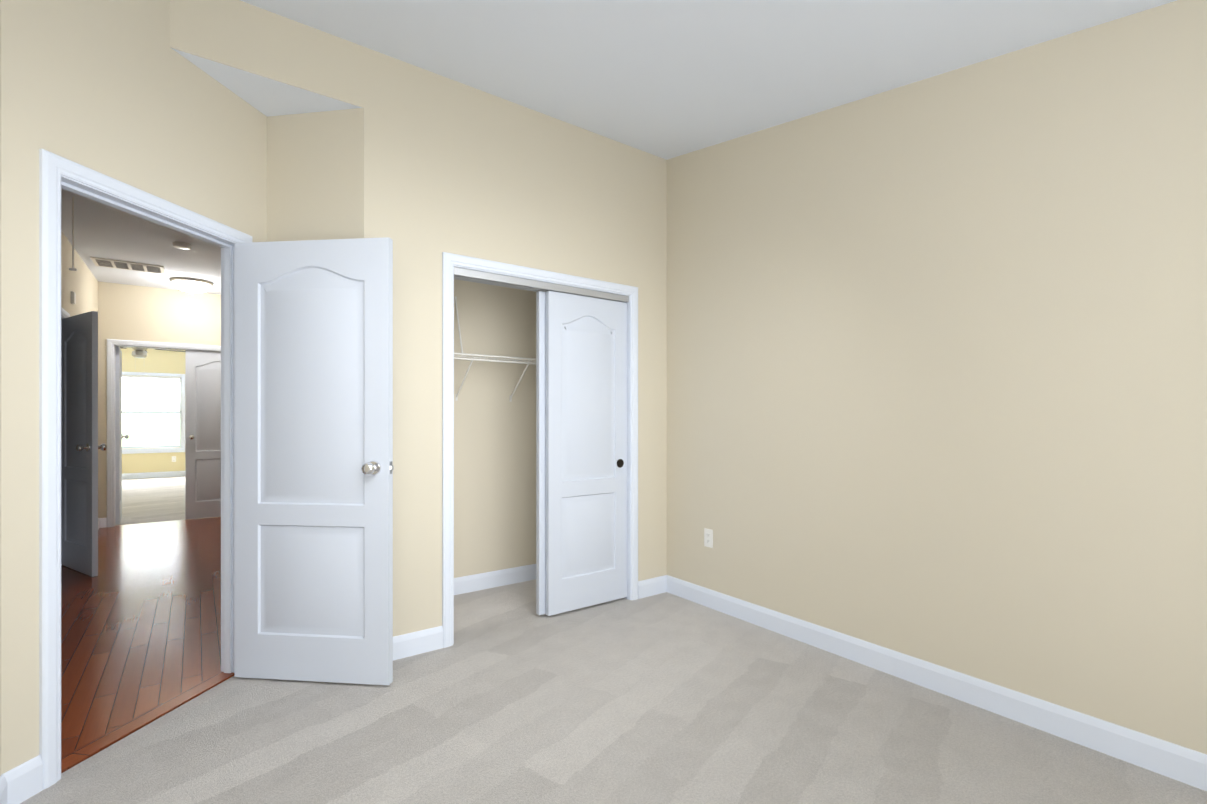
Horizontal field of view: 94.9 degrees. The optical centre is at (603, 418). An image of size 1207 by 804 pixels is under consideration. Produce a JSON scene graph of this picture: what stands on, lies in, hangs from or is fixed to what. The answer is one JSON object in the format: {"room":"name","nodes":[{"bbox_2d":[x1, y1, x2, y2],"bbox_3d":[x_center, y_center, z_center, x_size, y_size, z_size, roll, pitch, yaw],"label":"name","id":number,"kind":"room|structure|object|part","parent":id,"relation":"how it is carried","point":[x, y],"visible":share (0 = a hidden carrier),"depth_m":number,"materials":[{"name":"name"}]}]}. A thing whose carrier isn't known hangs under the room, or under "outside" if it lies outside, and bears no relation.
{"room":"empty bedroom","nodes":[
{"label":"empty bedroom","id":0,"kind":"room"},
{"bbox_2d":[0,0,0,775],"bbox_3d":[-0.929,-0.454,0.342,0.115,3.350,3.600,0,0,-36],"label":"wall","id":1,"kind":"structure","parent":0,"point":[0,387],"depth_m":1.72,"materials":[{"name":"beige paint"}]},
{"bbox_2d":[0,774,6,803],"bbox_3d":[-0.874,1.164,0.377,0.014,0.115,3.350,0,0,-36],"label":"baseboard","id":2,"kind":"structure","parent":1,"relation":"attached to","point":[3,790],"depth_m":1.70,"materials":[{"name":"white paint"}]},
{"bbox_2d":[61,230,97,316],"bbox_3d":[-3.859,-0.179,3.687,0.100,2.800,6.220,0,0,-36],"label":"wall","id":3,"kind":"structure","parent":0,"point":[81,282],"depth_m":5.04,"materials":[{"name":"beige paint"}]},
{"bbox_2d":[61,307,69,317],"bbox_3d":[-4.277,0.167,4.354,0.018,2.108,0.837,0,0,-36],"label":"trim","id":4,"kind":"structure","parent":3,"relation":"attached to","point":[65,314],"depth_m":4.51,"materials":[{"name":"white paint"}]},
{"bbox_2d":[71,291,75,304],"bbox_3d":[-4.630,-1.051,4.842,0.026,0.105,0.085,0,0,-36],"label":"door chime","id":5,"kind":"object","parent":3,"relation":"attached to","point":[73,298],"visible":1,"depth_m":4.82,"materials":[{"name":"white plastic"}]},
{"bbox_2d":[1,0,266,773],"bbox_3d":[-1.831,-0.454,2.312,0.100,3.350,1.219,0,0,9],"label":"wall","id":6,"kind":"structure","parent":0,"point":[121,91],"depth_m":1.89,"materials":[{"name":"beige paint"}]},
{"bbox_2d":[3,755,42,803],"bbox_3d":[-1.781,1.164,2.264,0.014,0.115,1.099,0,0,9],"label":"baseboard","id":7,"kind":"structure","parent":6,"relation":"attached to","point":[24,780],"depth_m":1.77,"materials":[{"name":"white paint"}]},
{"bbox_2d":[39,149,251,789],"bbox_3d":[-1.830,0.167,2.269,0.118,2.108,0.889,0,0,9],"label":"door frame","id":8,"kind":"structure","parent":6,"relation":"attached to","point":[53,167],"depth_m":1.87,"materials":[{"name":"white paint"}]},
{"bbox_2d":[234,237,392,684],"bbox_3d":[-1.347,0.194,2.569,0.758,2.030,0.177,0,0,6],"label":"entry door","id":9,"kind":"structure","parent":6,"relation":"in","point":[313,458],"depth_m":2.55,"materials":[{"name":"white paint"}]},
{"bbox_3d":[-1.040,0.224,2.537,0.066,0.066,0.177,0,0,6],"label":"knob","id":10,"kind":"part","parent":9,"relation":"part of","materials":[{"name":"silver metal"}]},
{"bbox_2d":[389,461,393,473],"bbox_3d":[-0.965,0.224,2.529,0.010,0.056,0.025,0,0,6],"label":"door latch","id":11,"kind":"object","parent":9,"relation":"attached to","point":[391,467],"depth_m":2.52,"materials":[{"name":"silver metal"}]},
{"bbox_2d":[61,517,232,772],"bbox_3d":[-3.277,1.227,4.228,1.580,0.028,5.957,0,0,-36],"label":"floor","id":12,"kind":"structure","parent":0,"point":[141,623],"depth_m":3.26,"materials":[{"name":"brown wood"}]},
{"bbox_2d":[61,671,233,772],"bbox_3d":[-1.852,1.217,2.273,0.085,0.010,0.762,0,0,9],"label":"threshold","id":13,"kind":"object","parent":12,"relation":"on","point":[102,741],"visible":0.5,"depth_m":2.22,"materials":[{"name":"brown wood"}]},
{"bbox_2d":[115,476,184,525],"bbox_3d":[-7.450,1.246,8.847,5.100,0.050,6.510,0,0,-36],"label":"floor","id":14,"kind":"structure","parent":0,"point":[151,500],"depth_m":8.25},
{"bbox_2d":[121,348,184,473],"bbox_3d":[-9.353,-0.154,11.439,5.100,2.750,0.120,0,0,-36],"label":"wall","id":15,"kind":"structure","parent":0,"point":[161,361],"depth_m":11.43,"materials":[{"name":"beige paint"}]},
{"bbox_2d":[122,372,184,453],"bbox_3d":[-9.327,-0.114,11.421,1.180,1.650,0.160,0,0,-36],"label":"room window","id":16,"kind":"structure","parent":15,"relation":"in","point":[182,426],"depth_m":11.57,"materials":[{"name":"white paint"}]},
{"bbox_2d":[122,375,180,448],"bbox_3d":[-9.322,-0.129,11.414,1.000,1.496,0.036,0,0,-36],"label":"blinds","id":17,"kind":"object","parent":16,"relation":"attached to","point":[141,376],"visible":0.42,"depth_m":11.42,"materials":[{"name":"white plastic"}]},
{"bbox_2d":[122,471,184,478],"bbox_3d":[-9.313,1.163,11.385,5.100,0.115,0.014,0,0,-36],"label":"baseboard","id":18,"kind":"structure","parent":15,"relation":"attached to","point":[152,474],"depth_m":11.41,"materials":[{"name":"white paint"}]},
{"bbox_2d":[98,281,220,517],"bbox_3d":[-5.542,-0.179,6.248,4.900,2.800,0.100,0,0,-36],"label":"wall","id":19,"kind":"structure","parent":0,"point":[137,313],"depth_m":6.37,"materials":[{"name":"beige paint"}]},
{"bbox_2d":[99,518,106,527],"bbox_3d":[-5.567,1.164,6.158,0.072,0.115,0.014,0,0,-36],"label":"baseboard","id":20,"kind":"structure","parent":19,"relation":"attached to","point":[103,522],"depth_m":6.16,"materials":[{"name":"white paint"}]},
{"bbox_2d":[115,346,128,524],"bbox_3d":[-5.742,0.194,6.566,0.177,2.030,0.634,0,0,-39],"label":"door","id":21,"kind":"structure","parent":19,"relation":"in","point":[119,436],"depth_m":6.33,"materials":[{"name":"white paint"}]},
{"bbox_3d":[-5.905,0.224,6.765,0.177,0.066,0.066,0,0,-39],"label":"knob","id":22,"kind":"part","parent":21,"relation":"part of","materials":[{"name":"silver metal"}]},
{"bbox_2d":[107,339,220,526],"bbox_3d":[-5.002,0.167,6.634,1.401,2.108,0.118,0,0,-36],"label":"door frame","id":23,"kind":"structure","parent":19,"relation":"attached to","point":[111,343],"depth_m":6.21,"materials":[{"name":"white paint"}]},
{"bbox_2d":[185,350,220,519],"bbox_3d":[-4.749,0.194,6.824,0.634,2.030,0.177,0,0,-36],"label":"door","id":24,"kind":"structure","parent":19,"relation":"in","point":[202,434],"depth_m":6.72,"materials":[{"name":"white paint"}]},
{"bbox_3d":[-4.956,0.224,6.672,0.066,0.066,0.177,0,0,-36],"label":"knob","id":25,"kind":"part","parent":24,"relation":"part of","materials":[{"name":"silver metal"}]},
{"bbox_2d":[61,48,361,294],"bbox_3d":[-3.253,-1.574,4.195,1.720,0.110,6.118,0,0,-36],"label":"ceiling","id":26,"kind":"structure","parent":0,"point":[102,230],"depth_m":4.50,"materials":[{"name":"white paint"}]},
{"bbox_2d":[69,197,76,270],"bbox_3d":[-3.637,-1.266,3.800,0.040,0.505,0.016,0,0,-36],"label":"pull cord","id":27,"kind":"object","parent":26,"relation":"hanging from","point":[72,269],"visible":1,"depth_m":3.80,"materials":[{"name":"white plastic"}]},
{"bbox_2d":[90,257,164,273],"bbox_3d":[-4.701,-1.511,5.500,0.540,0.017,0.340,0,0,-36],"label":"ceiling vent","id":28,"kind":"object","parent":26,"relation":"in","point":[125,265],"visible":1,"depth_m":5.46,"materials":[{"name":"white plastic"}]},
{"bbox_2d":[172,241,191,249],"bbox_3d":[-3.664,-1.500,4.823,0.136,0.037,0.136,0,0,-36],"label":"smoke detector","id":29,"kind":"object","parent":26,"relation":"attached to","point":[182,245],"visible":1,"depth_m":4.78,"materials":[{"name":"white plastic"}]},
{"bbox_2d":[170,277,212,293],"bbox_3d":[-4.556,-1.449,6.140,0.390,0.140,0.390,0,0,-36],"label":"light","id":30,"kind":"object","parent":26,"relation":"attached to","point":[191,285],"visible":1,"depth_m":6.03,"materials":[{"name":"white glass"}]},
{"bbox_2d":[267,108,363,241],"bbox_3d":[-1.444,-0.454,2.819,0.553,3.350,0.100,0,0,9],"label":"wall","id":31,"kind":"structure","parent":0,"point":[315,175],"depth_m":2.77,"materials":[{"name":"beige paint"}]},
{"bbox_2d":[170,0,666,636],"bbox_3d":[-0.723,-0.454,3.133,2.820,3.350,0.115,0,0,-36],"label":"wall","id":32,"kind":"structure","parent":0,"point":[452,166],"depth_m":2.96,"materials":[{"name":"beige paint"}]},
{"bbox_2d":[393,575,666,660],"bbox_3d":[-0.361,1.164,3.318,2.016,0.115,0.014,0,0,-36],"label":"baseboard","id":33,"kind":"structure","parent":32,"relation":"attached to","point":[416,643],"depth_m":2.90,"materials":[{"name":"white paint"}]},
{"bbox_2d":[442,252,637,647],"bbox_3d":[-0.351,0.189,3.406,1.263,2.064,0.117,0,0,-36],"label":"door frame","id":34,"kind":"structure","parent":32,"relation":"attached to","point":[628,597],"depth_m":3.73,"materials":[{"name":"white paint"}]},
{"bbox_2d":[536,291,545,614],"bbox_3d":[-0.158,0.213,3.589,0.612,1.985,0.035,0,0,-36],"label":"closet door","id":35,"kind":"structure","parent":32,"relation":"in","point":[540,452],"depth_m":3.41,"materials":[{"name":"white paint"}]},
{"bbox_2d":[454,267,628,301],"bbox_3d":[-0.353,-0.803,3.410,1.223,0.040,0.100,0,0,-36],"label":"rail","id":36,"kind":"object","parent":32,"relation":"attached to","point":[463,274],"visible":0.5,"depth_m":3.30,"materials":[{"name":"silver metal"}]},
{"bbox_2d":[546,291,626,615],"bbox_3d":[-0.099,0.213,3.576,0.612,1.985,0.035,0,0,-36],"label":"closet door","id":37,"kind":"structure","parent":32,"relation":"in","point":[586,450],"depth_m":3.54,"materials":[{"name":"white paint"}]},
{"bbox_2d":[617,459,623,467],"bbox_3d":[0.112,0.300,3.708,0.059,0.059,0.003,0,0,-36],"label":"door knob","id":38,"kind":"object","parent":37,"relation":"attached to","point":[620,463],"visible":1,"depth_m":3.71,"materials":[{"name":"brown metal"}]},
{"bbox_2d":[454,279,535,577],"bbox_3d":[-0.810,-0.079,4.071,1.850,2.600,0.100,0,0,-36],"label":"wall","id":39,"kind":"structure","parent":0,"point":[494,479],"depth_m":4.02,"materials":[{"name":"beige paint"}]},
{"bbox_2d":[454,564,535,594],"bbox_3d":[-0.736,1.164,4.054,1.750,0.115,0.014,0,0,-36],"label":"baseboard","id":40,"kind":"structure","parent":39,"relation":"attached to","point":[481,581],"depth_m":4.01,"materials":[{"name":"white paint"}]},
{"bbox_2d":[454,296,535,401],"bbox_3d":[-0.649,-0.485,3.935,1.742,0.723,0.313,0,0,-36],"label":"closet shelf","id":41,"kind":"object","parent":39,"relation":"attached to","point":[502,359],"visible":0.33,"depth_m":3.77,"materials":[{"name":"white metal"}]},
{"bbox_2d":[20,579,1206,803],"bbox_3d":[0.043,1.246,1.794,3.470,0.050,4.850,0,0,-36],"label":"floor carpet","id":42,"kind":"object","parent":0,"point":[508,697],"visible":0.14,"depth_m":2.14,"materials":[{"name":"grey carpet"}]},
{"bbox_2d":[240,0,1176,159],"bbox_3d":[0.282,-1.584,1.467,3.270,0.743,3.840,0,0,-36],"label":"ceiling","id":43,"kind":"structure","parent":0,"point":[666,79],"depth_m":2.48,"materials":[{"name":"white paint"}]},
{"bbox_2d":[667,0,1206,753],"bbox_3d":[1.366,-0.454,2.772,0.120,3.350,4.800,0,0,-36],"label":"wall","id":44,"kind":"structure","parent":0,"point":[937,370],"depth_m":2.36,"materials":[{"name":"beige paint"}]},
{"bbox_2d":[704,528,712,547],"bbox_3d":[0.680,0.776,3.597,0.007,0.117,0.072,0,0,-36],"label":"outlet","id":45,"kind":"object","parent":44,"relation":"attached to","point":[708,537],"visible":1,"depth_m":3.59,"materials":[{"name":"white plastic"}]},
{"bbox_2d":[667,575,1206,790],"bbox_3d":[1.551,1.164,2.405,0.014,0.115,3.750,0,0,-36],"label":"baseboard","id":46,"kind":"structure","parent":44,"relation":"attached to","point":[1185,765],"depth_m":2.33,"materials":[{"name":"white paint"}]},
{"bbox_3d":[-7.459,-1.579,8.859,5.100,0.100,6.480,0,0,-36],"label":"ceiling","id":47,"kind":"structure","parent":0,"visible":0},
{"bbox_2d":[118,346,184,357],"bbox_3d":[-7.590,-1.159,9.076,1.295,0.740,1.237,0,0,-36],"label":"ceiling fan","id":48,"kind":"object","parent":47,"relation":"hanging from","point":[138,352],"visible":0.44,"depth_m":8.99,"materials":[{"name":"silver metal"}]},
{"label":"outside","id":49,"kind":"structure","parent":0,"visible":0},
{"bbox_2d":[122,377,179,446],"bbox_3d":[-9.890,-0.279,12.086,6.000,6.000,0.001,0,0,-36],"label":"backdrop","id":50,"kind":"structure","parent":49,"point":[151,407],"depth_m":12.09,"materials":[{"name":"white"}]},
{"bbox_3d":[-4.324,0.189,4.319,0.102,2.064,0.748,0,0,-36],"label":"closet","id":51,"kind":"object","parent":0,"visible":0},
{"bbox_2d":[61,311,106,576],"bbox_3d":[-4.198,0.194,4.431,0.705,2.030,0.177,0,0,31],"label":"closet door","id":52,"kind":"structure","parent":51,"relation":"attached to","point":[80,447],"depth_m":4.37,"materials":[{"name":"white paint"}]},
{"bbox_3d":[-3.956,0.224,4.284,0.066,0.066,0.177,0,0,31],"label":"knob","id":53,"kind":"part","parent":52,"relation":"part of","materials":[{"name":"silver metal"}]}
]}

